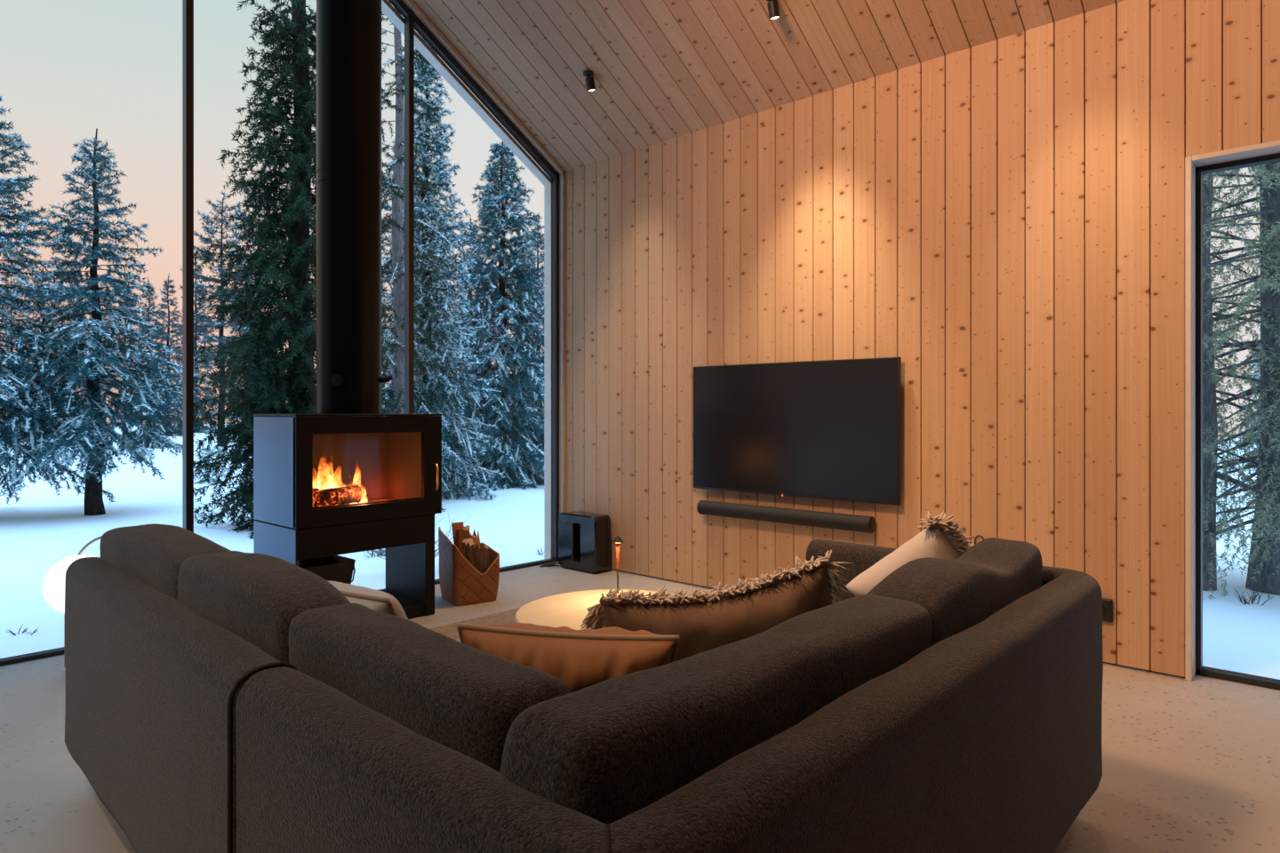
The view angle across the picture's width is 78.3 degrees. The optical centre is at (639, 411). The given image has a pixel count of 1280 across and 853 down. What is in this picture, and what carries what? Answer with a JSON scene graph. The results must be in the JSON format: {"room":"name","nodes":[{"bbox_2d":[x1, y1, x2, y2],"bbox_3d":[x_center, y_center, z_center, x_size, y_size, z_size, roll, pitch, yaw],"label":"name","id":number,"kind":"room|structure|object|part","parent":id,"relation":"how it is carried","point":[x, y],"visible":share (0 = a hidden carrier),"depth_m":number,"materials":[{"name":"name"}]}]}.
{"room":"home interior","nodes":[
{"label":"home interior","id":0,"kind":"room"},
{"bbox_2d":[0,0,559,666],"bbox_3d":[-3.061,-1.415,3.273,0.145,5.070,7.205,0,0,42],"label":"window","id":1,"kind":"structure","parent":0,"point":[412,21],"depth_m":4.95,"materials":[{"name":"black metal"}]},
{"bbox_3d":[-3.037,1.109,3.240,0.055,0.022,7.190,0,0,42],"label":"sill rail","id":2,"kind":"part","parent":1,"relation":"part of","materials":[{"name":"black metal"}]},
{"bbox_3d":[-1.828,-2.836,4.564,0.055,2.228,3.575,0,0,42],"label":"head rail","id":3,"kind":"part","parent":1,"relation":"part of","materials":[{"name":"black metal"}]},
{"bbox_2d":[414,2,562,168],"bbox_3d":[1.476,-2.901,1.854,8.720,2.550,4.004,0,0,42],"label":"ceiling","id":4,"kind":"structure","parent":0,"point":[414,3],"depth_m":5.36,"materials":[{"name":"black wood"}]},
{"bbox_2d":[0,561,1279,852],"bbox_3d":[0.229,1.220,0.265,8.820,0.200,7.700,0,0,42],"label":"floor","id":5,"kind":"structure","parent":0,"point":[1193,766],"depth_m":2.51,"materials":[{"name":"concrete"}]},
{"bbox_2d":[41,536,101,675],"bbox_3d":[-2.329,0.825,3.419,0.456,0.590,0.259,0,0,-12],"label":"globe lamp","id":6,"kind":"object","parent":5,"relation":"on","point":[54,580],"visible":0.24,"depth_m":3.30,"materials":[{"name":"white glass"}]},
{"bbox_3d":[-2.427,0.748,3.401,0.256,0.256,0.256,0,0,42],"label":"globe","id":7,"kind":"part","parent":6,"relation":"part of"},
{"bbox_2d":[253,0,441,619],"bbox_3d":[-1.543,-0.982,4.221,0.556,4.204,0.817,0,0,42],"label":"wood stove","id":8,"kind":"object","parent":5,"relation":"on","point":[397,458],"visible":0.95,"depth_m":4.10,"materials":[{"name":"black metal"}]},
{"bbox_3d":[-1.830,0.295,3.946,0.499,0.539,0.020,0,0,42],"label":"panel","id":9,"kind":"part","parent":8,"relation":"part of","materials":[{"name":"grey metal"}]},
{"bbox_3d":[-1.830,0.845,3.946,0.499,0.550,0.020,0,0,42],"label":"panel","id":10,"kind":"part","parent":8,"relation":"part of","materials":[{"name":"grey metal"}]},
{"bbox_2d":[299,555,355,583],"bbox_3d":[-1.687,0.920,4.129,0.300,0.274,0.384,0,0,42],"label":"bucket","id":11,"kind":"object","parent":8,"relation":"on","point":[334,568],"visible":0.31,"depth_m":4.09,"materials":[{"name":"metal"}]},
{"bbox_3d":[-1.577,0.894,4.245,0.197,0.214,0.066,0,0,39],"label":"handle","id":12,"kind":"part","parent":11,"relation":"part of","materials":[{"name":"metal"}]},
{"bbox_3d":[-1.569,-0.162,4.072,0.060,0.060,0.022,0,0,0],"label":"damper plate","id":13,"kind":"part","parent":8,"relation":"part of","materials":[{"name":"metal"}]},
{"bbox_2d":[312,485,361,507],"bbox_3d":[-1.581,0.446,4.078,0.245,0.108,0.101,0,0,-44],"label":"log","id":14,"kind":"object","parent":8,"relation":"on","point":[345,495],"visible":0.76,"depth_m":4.05,"materials":[{"name":"brown wood"}]},
{"bbox_2d":[312,463,367,503],"bbox_3d":[-1.598,0.341,4.162,0.202,0.318,0.364,0,0,42],"label":"flames","id":15,"kind":"object","parent":8,"relation":"in","point":[325,480],"visible":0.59,"depth_m":4.18},
{"bbox_3d":[-1.561,0.019,4.238,0.507,0.012,0.817,0,0,42],"label":"plate","id":16,"kind":"part","parent":8,"relation":"part of","materials":[{"name":"black metal"}]},
{"bbox_3d":[-1.572,0.548,4.247,0.470,0.060,0.773,0,0,42],"label":"plate","id":17,"kind":"part","parent":8,"relation":"part of","materials":[{"name":"black metal"}]},
{"bbox_3d":[-1.387,0.296,4.079,0.030,0.540,0.813,0,0,42],"label":"door","id":18,"kind":"part","parent":8,"relation":"part of","materials":[{"name":"black metal"}]},
{"bbox_3d":[-1.374,-0.173,4.243,0.082,0.042,0.040,0,0,0],"label":"damper lever","id":19,"kind":"part","parent":8,"relation":"part of","materials":[{"name":"metal"}]},
{"bbox_3d":[-1.322,0.845,4.503,0.499,0.550,0.018,0,0,42],"label":"panel","id":20,"kind":"part","parent":8,"relation":"part of","materials":[{"name":"black metal"}]},
{"bbox_3d":[-1.159,0.919,4.325,0.025,0.402,0.058,0,0,42],"label":"post","id":21,"kind":"part","parent":8,"relation":"part of","materials":[{"name":"black metal"}]},
{"bbox_3d":[-1.120,0.360,4.311,0.053,0.152,0.017,0,0,42],"label":"handle","id":22,"kind":"part","parent":8,"relation":"part of","materials":[{"name":"gold metal"}]},
{"bbox_2d":[438,527,499,606],"bbox_3d":[-1.020,0.907,4.689,0.295,0.422,0.296,0,0,-34],"label":"basket","id":23,"kind":"object","parent":5,"relation":"on","point":[460,583],"visible":0.91,"depth_m":4.58,"materials":[{"name":"brown leather"}]},
{"bbox_2d":[451,521,463,547],"bbox_3d":[-1.090,0.885,4.737,0.112,0.448,0.070,0,0,-36],"label":"log","id":24,"kind":"object","parent":23,"relation":"in","point":[455,526],"visible":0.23,"depth_m":4.69,"materials":[{"name":"brown wood"}]},
{"bbox_2d":[456,525,469,551],"bbox_3d":[-1.069,0.894,4.720,0.095,0.424,0.080,0,0,-12],"label":"log","id":25,"kind":"object","parent":23,"relation":"in","point":[461,534],"visible":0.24,"depth_m":4.68,"materials":[{"name":"brown wood"}]},
{"bbox_2d":[460,547,466,558],"bbox_3d":[-1.023,0.945,4.620,0.050,0.324,0.072,0,0,29],"label":"log","id":26,"kind":"object","parent":23,"relation":"in","point":[463,551],"visible":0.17,"depth_m":4.59,"materials":[{"name":"brown wood"}]},
{"bbox_2d":[461,537,474,566],"bbox_3d":[-1.011,0.927,4.602,0.067,0.362,0.079,0,0,-23],"label":"log","id":27,"kind":"object","parent":23,"relation":"in","point":[468,544],"visible":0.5,"depth_m":4.58,"materials":[{"name":"brown wood"}]},
{"bbox_2d":[469,529,480,547],"bbox_3d":[-1.016,0.916,4.796,0.071,0.387,0.076,0,0,34],"label":"log","id":28,"kind":"object","parent":23,"relation":"in","point":[476,538],"visible":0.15,"depth_m":4.80,"materials":[{"name":"brown wood"}]},
{"bbox_2d":[473,543,488,574],"bbox_3d":[-0.940,0.941,4.645,0.073,0.336,0.100,0,0,28],"label":"log","id":29,"kind":"object","parent":23,"relation":"in","point":[481,555],"visible":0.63,"depth_m":4.62,"materials":[{"name":"brown wood"}]},
{"bbox_2d":[430,608,519,642],"bbox_3d":[-0.323,1.107,3.368,1.995,0.022,1.516,0,0,42],"label":"area rug","id":30,"kind":"object","parent":5,"relation":"on","point":[450,630],"visible":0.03,"depth_m":4.13,"materials":[{"name":"fabric"}]},
{"bbox_2d":[514,589,673,630],"bbox_3d":[-0.093,0.917,2.909,0.734,0.357,0.734,0,0,42],"label":"coffee table","id":31,"kind":"object","parent":30,"relation":"on","point":[569,610],"visible":0.2,"depth_m":2.94,"materials":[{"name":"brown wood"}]},
{"bbox_2d":[612,536,623,596],"bbox_3d":[-0.087,0.613,3.086,0.092,0.252,0.092,0,0,42],"label":"table lamp","id":32,"kind":"object","parent":31,"relation":"on","point":[617,540],"visible":0.67,"depth_m":3.08,"materials":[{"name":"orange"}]},
{"bbox_3d":[-0.087,0.659,3.086,0.006,0.120,0.006,0,0,42],"label":"stem","id":33,"kind":"part","parent":32,"relation":"part of","materials":[{"name":"metal"}]},
{"bbox_2d":[539,562,559,567],"bbox_3d":[-0.618,1.102,5.694,0.119,0.034,0.225,0,0,42],"label":"power cable","id":34,"kind":"object","parent":5,"relation":"on","point":[553,564],"visible":0.93,"depth_m":5.65,"materials":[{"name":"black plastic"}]},
{"bbox_2d":[64,523,1103,852],"bbox_3d":[-0.239,0.723,2.219,2.351,0.794,1.960,0,0,42],"label":"sofa","id":35,"kind":"object","parent":5,"relation":"on","point":[220,700],"visible":1,"depth_m":1.27,"materials":[{"name":"fabric"}]},
{"bbox_2d":[99,523,230,599],"bbox_3d":[-1.299,0.543,2.204,0.767,0.424,0.232,0,0,42],"label":"cushion","id":36,"kind":"object","parent":35,"relation":"on","point":[152,556],"depth_m":2.07,"materials":[{"name":"fabric"}]},
{"bbox_3d":[-1.158,0.729,1.865,1.474,0.586,0.119,0,0,45],"label":"panel","id":37,"kind":"part","parent":35,"relation":"part of","materials":[{"name":"fabric"}]},
{"bbox_3d":[-0.637,0.701,1.341,0.009,0.538,0.127,0,0,42],"label":"seam cord","id":38,"kind":"part","parent":35,"relation":"part of","materials":[{"name":"black fabric"}]},
{"bbox_2d":[177,551,350,663],"bbox_3d":[-0.810,0.540,1.738,0.638,0.430,0.236,0,0,42],"label":"cushion","id":39,"kind":"object","parent":35,"relation":"on","point":[257,599],"depth_m":1.60,"materials":[{"name":"fabric"}]},
{"bbox_2d":[326,580,407,619],"bbox_3d":[-0.751,0.572,2.040,0.472,0.262,0.214,0,0,31],"label":"throw pillow","id":40,"kind":"object","parent":35,"relation":"on","point":[375,600],"visible":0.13,"depth_m":1.90,"materials":[{"name":"grey fabric"}]},
{"bbox_3d":[-0.312,0.729,1.046,0.875,0.586,0.119,0,0,42],"label":"panel","id":41,"kind":"part","parent":35,"relation":"part of","materials":[{"name":"fabric"}]},
{"bbox_2d":[288,602,569,772],"bbox_3d":[-0.359,0.560,1.319,0.657,0.390,0.227,0,0,42],"label":"cushion","id":42,"kind":"object","parent":35,"relation":"on","point":[461,698],"depth_m":1.18,"materials":[{"name":"fabric"}]},
{"bbox_2d":[456,623,679,693],"bbox_3d":[-0.154,0.585,1.663,0.471,0.296,0.219,0,0,0],"label":"throw pillow","id":43,"kind":"object","parent":35,"relation":"on","point":[582,659],"visible":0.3,"depth_m":1.59,"materials":[{"name":"beige fabric"}]},
{"bbox_3d":[-0.032,0.508,0.790,0.006,0.148,0.166,0,0,-3],"label":"seam cord","id":44,"kind":"part","parent":35,"relation":"part of","materials":[{"name":"grey fabric"}]},
{"bbox_2d":[499,594,931,824],"bbox_3d":[0.191,0.558,1.298,0.235,0.394,1.021,0,0,42],"label":"cushion","id":45,"kind":"object","parent":35,"relation":"on","point":[604,752],"depth_m":1.05,"materials":[{"name":"fabric"}]},
{"bbox_2d":[580,550,853,662],"bbox_3d":[0.209,0.579,2.033,0.740,0.442,0.192,0,0,-10],"label":"throw pillow","id":46,"kind":"object","parent":35,"relation":"on","point":[705,621],"visible":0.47,"depth_m":1.96,"materials":[{"name":"brown fabric"}]},
{"bbox_3d":[0.577,0.729,1.458,0.120,0.587,1.924,0,0,42],"label":"panel","id":47,"kind":"part","parent":35,"relation":"part of","materials":[{"name":"fabric"}]},
{"bbox_2d":[844,511,974,596],"bbox_3d":[0.830,0.503,2.253,0.467,0.448,0.220,0,0,19],"label":"throw pillow","id":48,"kind":"object","parent":35,"relation":"on","point":[940,539],"visible":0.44,"depth_m":2.19,"materials":[{"name":"white fabric"}]},
{"bbox_3d":[0.910,0.729,2.416,0.859,0.585,0.120,0,0,42],"label":"armrest","id":49,"kind":"part","parent":35,"relation":"part of","materials":[{"name":"fabric"}]},
{"bbox_2d":[866,537,1042,646],"bbox_3d":[0.763,0.549,1.920,0.229,0.413,0.822,0,0,42],"label":"cushion","id":50,"kind":"object","parent":35,"relation":"on","point":[950,597],"depth_m":1.75,"materials":[{"name":"fabric"}]},
{"bbox_2d":[558,511,610,574],"bbox_3d":[-0.394,0.922,5.567,0.390,0.395,0.158,0,0,42],"label":"subwoofer","id":51,"kind":"object","parent":5,"relation":"on","point":[584,538],"visible":1,"depth_m":5.47,"materials":[{"name":"black plastic"}]},
{"bbox_2d":[412,0,1124,171],"bbox_3d":[1.403,-2.895,1.644,8.582,2.220,3.620,0,0,42],"label":"ceiling","id":52,"kind":"structure","parent":0,"point":[663,70],"depth_m":4.56,"materials":[{"name":"brown wood"}]},
{"bbox_2d":[583,70,595,91],"bbox_3d":[-0.316,-2.064,4.921,0.068,0.111,0.090,0,0,42],"label":"ceiling spotlight","id":53,"kind":"object","parent":52,"relation":"attached to","point":[589,80],"visible":1,"depth_m":4.91,"materials":[{"name":"black metal"}]},
{"bbox_2d":[766,0,780,20],"bbox_3d":[0.678,-2.064,4.013,0.068,0.111,0.090,0,0,42],"label":"ceiling spotlight","id":54,"kind":"object","parent":52,"relation":"attached to","point":[773,10],"visible":1,"depth_m":4.00,"materials":[{"name":"black metal"}]},
{"bbox_2d":[565,0,1279,679],"bbox_3d":[2.647,-0.435,3.108,8.718,3.110,0.260,0,0,42],"label":"wall","id":55,"kind":"structure","parent":0,"point":[1003,220],"depth_m":3.90,"materials":[{"name":"brown wood"}]},
{"bbox_2d":[402,0,564,174],"bbox_3d":[-1.794,-2.870,4.549,0.056,2.229,3.600,0,0,42],"label":"trim","id":56,"kind":"structure","parent":55,"relation":"attached to","point":[410,4],"depth_m":5.31,"materials":[{"name":"brown wood"}]},
{"bbox_2d":[544,172,551,559],"bbox_3d":[-0.607,-0.385,5.998,0.075,3.010,0.259,0,0,42],"label":"trim","id":57,"kind":"structure","parent":55,"relation":"attached to","point":[548,188],"depth_m":5.90,"materials":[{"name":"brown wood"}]},
{"bbox_2d":[559,171,565,514],"bbox_3d":[-0.581,-0.335,5.877,0.056,2.910,0.046,0,0,42],"label":"trim","id":58,"kind":"structure","parent":55,"relation":"attached to","point":[562,177],"depth_m":5.85,"materials":[{"name":"brown wood"}]},
{"bbox_2d":[696,500,875,533],"bbox_3d":[0.810,0.599,4.536,1.142,0.088,0.106,0,0,42],"label":"soundbar","id":59,"kind":"object","parent":55,"relation":"attached to","point":[861,524],"visible":1,"depth_m":4.44,"materials":[{"name":"black plastic"}]},
{"bbox_2d":[693,356,901,505],"bbox_3d":[0.854,0.103,4.522,1.354,0.771,0.068,0,0,42],"label":"tv","id":60,"kind":"object","parent":55,"relation":"attached to","point":[826,429],"visible":1,"depth_m":4.43,"materials":[{"name":"black plastic"}]},
{"bbox_2d":[974,535,983,544],"bbox_3d":[1.655,0.639,3.827,0.051,0.073,0.016,0,0,42],"label":"ring hook","id":61,"kind":"object","parent":55,"relation":"attached to","point":[978,535],"visible":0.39,"depth_m":3.83,"materials":[{"name":"metal"}]},
{"bbox_2d":[1101,598,1112,623],"bbox_3d":[2.037,0.875,3.469,0.085,0.100,0.028,0,0,42],"label":"wall outlet","id":62,"kind":"object","parent":55,"relation":"attached to","point":[1107,604],"visible":0.48,"depth_m":3.45,"materials":[{"name":"black plastic"}]},
{"bbox_2d":[1102,605,1106,615],"bbox_3d":[2.029,0.875,3.460,0.044,0.044,0.004,0,0,42],"label":"socket","id":63,"kind":"object","parent":62,"relation":"attached to","point":[1104,607],"depth_m":3.45,"materials":[{"name":"black plastic"}]},
{"bbox_2d":[1184,140,1279,690],"bbox_3d":[2.813,0.030,2.940,1.250,2.180,0.244,0,0,42],"label":"window","id":64,"kind":"structure","parent":55,"relation":"in","point":[1266,153],"depth_m":3.27,"materials":[{"name":"brown wood"}]},
{"bbox_3d":[2.389,0.041,3.357,0.018,2.158,0.060,0,0,42],"label":"frame","id":65,"kind":"part","parent":64,"relation":"part of","materials":[{"name":"black metal"}]},
{"bbox_3d":[2.828,1.106,2.956,1.206,0.028,0.060,0,0,42],"label":"frame sill","id":66,"kind":"part","parent":64,"relation":"part of","materials":[{"name":"black metal"}]},
{"label":"outside","id":67,"kind":"structure","parent":0,"visible":0},
{"bbox_2d":[0,424,1279,679],"bbox_3d":[-8.380,0.937,13.068,70.000,0.506,60.000,0,0,42],"label":"snow","id":68,"kind":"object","parent":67,"point":[37,532],"visible":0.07,"depth_m":7.16,"materials":[{"name":"white snow"}]},
{"bbox_2d":[0,276,36,375],"bbox_3d":[-24.036,-2.123,30.060,2.149,6.298,2.196,0,0,39],"label":"pine tree","id":69,"kind":"object","parent":68,"relation":"on","point":[13,280],"visible":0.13,"depth_m":29.97,"materials":[{"name":"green plant"}]},
{"bbox_2d":[5,624,37,635],"bbox_3d":[-3.176,1.142,4.062,0.154,0.076,0.089,0,0,-12],"label":"dry twigs","id":70,"kind":"object","parent":68,"relation":"on","point":[11,632],"visible":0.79,"depth_m":4.04,"materials":[{"name":"plant"}]},
{"bbox_2d":[14,267,79,442],"bbox_3d":[-19.744,-1.796,25.962,2.157,6.128,2.543,0,0,-9],"label":"spruce tree","id":71,"kind":"object","parent":68,"relation":"on","point":[37,284],"visible":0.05,"depth_m":25.91,"materials":[{"name":"green plant"}]},
{"bbox_2d":[0,96,117,503],"bbox_3d":[-7.138,-1.152,8.357,2.483,4.930,2.490,0,0,30],"label":"spruce tree","id":72,"kind":"object","parent":68,"relation":"on","point":[10,362],"visible":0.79,"depth_m":8.44,"materials":[{"name":"green plant"}]},
{"bbox_2d":[52,282,108,428],"bbox_3d":[-24.490,-2.307,33.952,2.497,7.095,2.945,0,0,29],"label":"spruce tree","id":73,"kind":"object","parent":68,"relation":"on","point":[73,284],"visible":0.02,"depth_m":33.87,"materials":[{"name":"green plant"}]},
{"bbox_2d":[69,283,123,390],"bbox_3d":[-20.689,-1.898,30.064,2.067,5.928,2.023,0,0,-12],"label":"pine tree","id":74,"kind":"object","parent":68,"relation":"on","point":[105,316],"visible":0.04,"depth_m":29.91,"materials":[{"name":"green plant"}]},
{"bbox_2d":[0,128,200,515],"bbox_3d":[-6.192,-0.941,8.941,1.882,4.532,2.191,0,0,16],"label":"spruce tree","id":75,"kind":"object","parent":68,"relation":"on","point":[98,434],"visible":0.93,"depth_m":8.77,"materials":[{"name":"green plant"}]},
{"bbox_2d":[101,285,154,434],"bbox_3d":[-17.704,-1.715,26.931,1.938,5.557,1.896,0,0,-6],"label":"pine tree","id":76,"kind":"object","parent":68,"relation":"on","point":[120,285],"visible":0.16,"depth_m":26.93,"materials":[{"name":"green plant"}]},
{"bbox_2d":[112,277,182,448],"bbox_3d":[-13.741,-1.246,22.025,1.771,5.031,2.088,0,0,35],"label":"spruce tree","id":77,"kind":"object","parent":68,"relation":"on","point":[170,427],"visible":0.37,"depth_m":21.98,"materials":[{"name":"green plant"}]},
{"bbox_2d":[133,272,206,437],"bbox_3d":[-18.004,-2.008,29.955,2.316,6.579,2.731,0,0,20],"label":"spruce tree","id":78,"kind":"object","parent":68,"relation":"on","point":[179,422],"visible":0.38,"depth_m":29.92,"materials":[{"name":"green plant"}]},
{"bbox_2d":[164,261,219,433],"bbox_3d":[-19.163,-2.713,33.997,3.346,8.062,2.838,0,0,13],"label":"spruce tree","id":79,"kind":"object","parent":68,"relation":"on","point":[196,308],"visible":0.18,"depth_m":33.92,"materials":[{"name":"green plant"}]},
{"bbox_2d":[162,191,254,447],"bbox_3d":[-12.191,-2.595,23.074,2.636,7.558,2.579,0,0,9],"label":"pine tree","id":80,"kind":"object","parent":68,"relation":"on","point":[214,339],"visible":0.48,"depth_m":22.78,"materials":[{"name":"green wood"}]},
{"bbox_2d":[193,443,230,484],"bbox_3d":[-6.832,0.852,12.483,0.782,0.920,0.862,0,0,42],"label":"sapling","id":81,"kind":"object","parent":68,"relation":"on","point":[211,452],"visible":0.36,"depth_m":12.45,"materials":[{"name":"green plant"}]},
{"bbox_2d":[203,264,255,442],"bbox_3d":[-13.009,-1.879,26.034,2.270,6.450,2.677,0,0,5],"label":"spruce tree","id":82,"kind":"object","parent":68,"relation":"on","point":[243,332],"visible":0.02,"depth_m":25.71,"materials":[{"name":"green plant"}]},
{"bbox_2d":[202,188,287,383],"bbox_3d":[-9.197,-2.114,18.919,2.325,6.669,2.276,0,0,-36],"label":"pine tree","id":83,"kind":"object","parent":68,"relation":"on","point":[238,211],"visible":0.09,"depth_m":18.70,"materials":[{"name":"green plant"}]},
{"bbox_2d":[193,0,400,538],"bbox_3d":[-3.460,-3.111,7.856,2.234,9.724,2.238,0,0,16],"label":"spruce tree","id":84,"kind":"object","parent":68,"relation":"on","point":[297,385],"visible":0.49,"depth_m":7.58,"materials":[{"name":"green plant"}]},
{"bbox_2d":[362,549,385,558],"bbox_3d":[-2.075,1.089,6.193,0.175,0.174,0.224,0,0,42],"label":"dry twigs","id":85,"kind":"object","parent":68,"relation":"on","point":[372,556],"visible":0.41,"depth_m":6.18,"materials":[{"name":"plant"}]},
{"bbox_2d":[362,262,393,416],"bbox_3d":[-7.484,-2.113,21.029,2.497,7.095,2.945,0,0,-24],"label":"spruce tree","id":86,"kind":"object","parent":68,"relation":"on","point":[385,288],"visible":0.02,"depth_m":21.10,"materials":[{"name":"green plant"}]},
{"bbox_2d":[381,147,442,351],"bbox_3d":[-5.520,-2.441,17.933,2.528,7.410,2.584,0,0,25],"label":"pine tree","id":87,"kind":"object","parent":68,"relation":"on","point":[383,248],"visible":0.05,"depth_m":17.81,"materials":[{"name":"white plant"}]},
{"bbox_2d":[364,513,469,559],"bbox_3d":[-1.613,0.899,5.583,0.858,0.573,0.689,0,0,-27],"label":"shrub","id":88,"kind":"object","parent":68,"relation":"on","point":[449,532],"visible":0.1,"depth_m":5.55,"materials":[{"name":"plant"}]},
{"bbox_2d":[381,0,477,511],"bbox_3d":[-2.954,-3.280,9.616,1.842,9.181,1.869,0,0,2],"label":"pine tree","id":89,"kind":"object","parent":68,"relation":"on","point":[396,187],"visible":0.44,"depth_m":9.54,"materials":[{"name":"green plant"}]},
{"bbox_2d":[414,212,455,430],"bbox_3d":[-6.442,-2.586,23.969,2.838,8.062,3.346,0,0,-39],"label":"spruce tree","id":90,"kind":"object","parent":68,"relation":"on","point":[429,212],"visible":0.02,"depth_m":23.93,"materials":[{"name":"green plant"}]},
{"bbox_2d":[367,36,504,500],"bbox_3d":[-2.843,-1.936,10.623,1.852,6.700,2.070,0,0,-44],"label":"spruce tree","id":91,"kind":"object","parent":68,"relation":"on","point":[452,478],"visible":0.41,"depth_m":10.48,"materials":[{"name":"green plant"}]},
{"bbox_2d":[441,213,507,444],"bbox_3d":[-4.262,-1.796,19.980,2.451,6.476,2.381,0,0,-28],"label":"spruce tree","id":92,"kind":"object","parent":68,"relation":"on","point":[470,222],"visible":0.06,"depth_m":19.90,"materials":[{"name":"green plant"}]},
{"bbox_2d":[434,141,543,490],"bbox_3d":[-2.175,-1.328,12.418,2.650,6.288,2.470,0,0,-37],"label":"spruce tree","id":93,"kind":"object","parent":68,"relation":"on","point":[513,452],"visible":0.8,"depth_m":12.11,"materials":[{"name":"green plant"}]},
{"bbox_2d":[509,216,543,452],"bbox_3d":[-2.506,-1.673,19.010,2.543,6.128,2.157,0,0,36],"label":"spruce tree","id":94,"kind":"object","parent":68,"relation":"on","point":[540,242],"visible":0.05,"depth_m":18.92,"materials":[{"name":"green plant"}]},
{"bbox_2d":[531,334,543,471],"bbox_3d":[-0.814,-0.862,13.185,2.033,4.810,1.986,0,0,-23],"label":"spruce tree","id":95,"kind":"object","parent":68,"relation":"on","point":[541,334],"visible":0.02,"depth_m":13.19,"materials":[{"name":"green plant"}]},
{"bbox_2d":[1202,161,1279,600],"bbox_3d":[4.166,-2.800,5.119,2.620,8.303,2.692,0,0,-32],"label":"spruce tree","id":96,"kind":"object","parent":68,"relation":"on","point":[1263,573],"visible":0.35,"depth_m":5.03,"materials":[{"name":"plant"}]},
{"bbox_2d":[1202,163,1279,591],"bbox_3d":[3.787,-2.824,5.387,2.517,8.275,1.950,0,0,20],"label":"spruce tree","id":97,"kind":"object","parent":68,"relation":"on","point":[1210,413],"visible":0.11,"depth_m":5.09,"materials":[{"name":"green plant"}]},
{"bbox_2d":[1229,329,1260,468],"bbox_3d":[12.442,-0.883,15.015,2.120,5.031,1.976,0,0,-43],"label":"spruce tree","id":98,"kind":"object","parent":68,"relation":"on","point":[1255,364],"visible":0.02,"depth_m":15.28,"materials":[{"name":"green plant"}]},
{"bbox_2d":[1233,584,1274,606],"bbox_3d":[3.684,1.129,4.774,0.203,0.132,0.191,0,0,9],"label":"dry twigs","id":99,"kind":"object","parent":68,"relation":"on","point":[1253,593],"visible":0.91,"depth_m":4.74,"materials":[{"name":"plant"}]}
]}

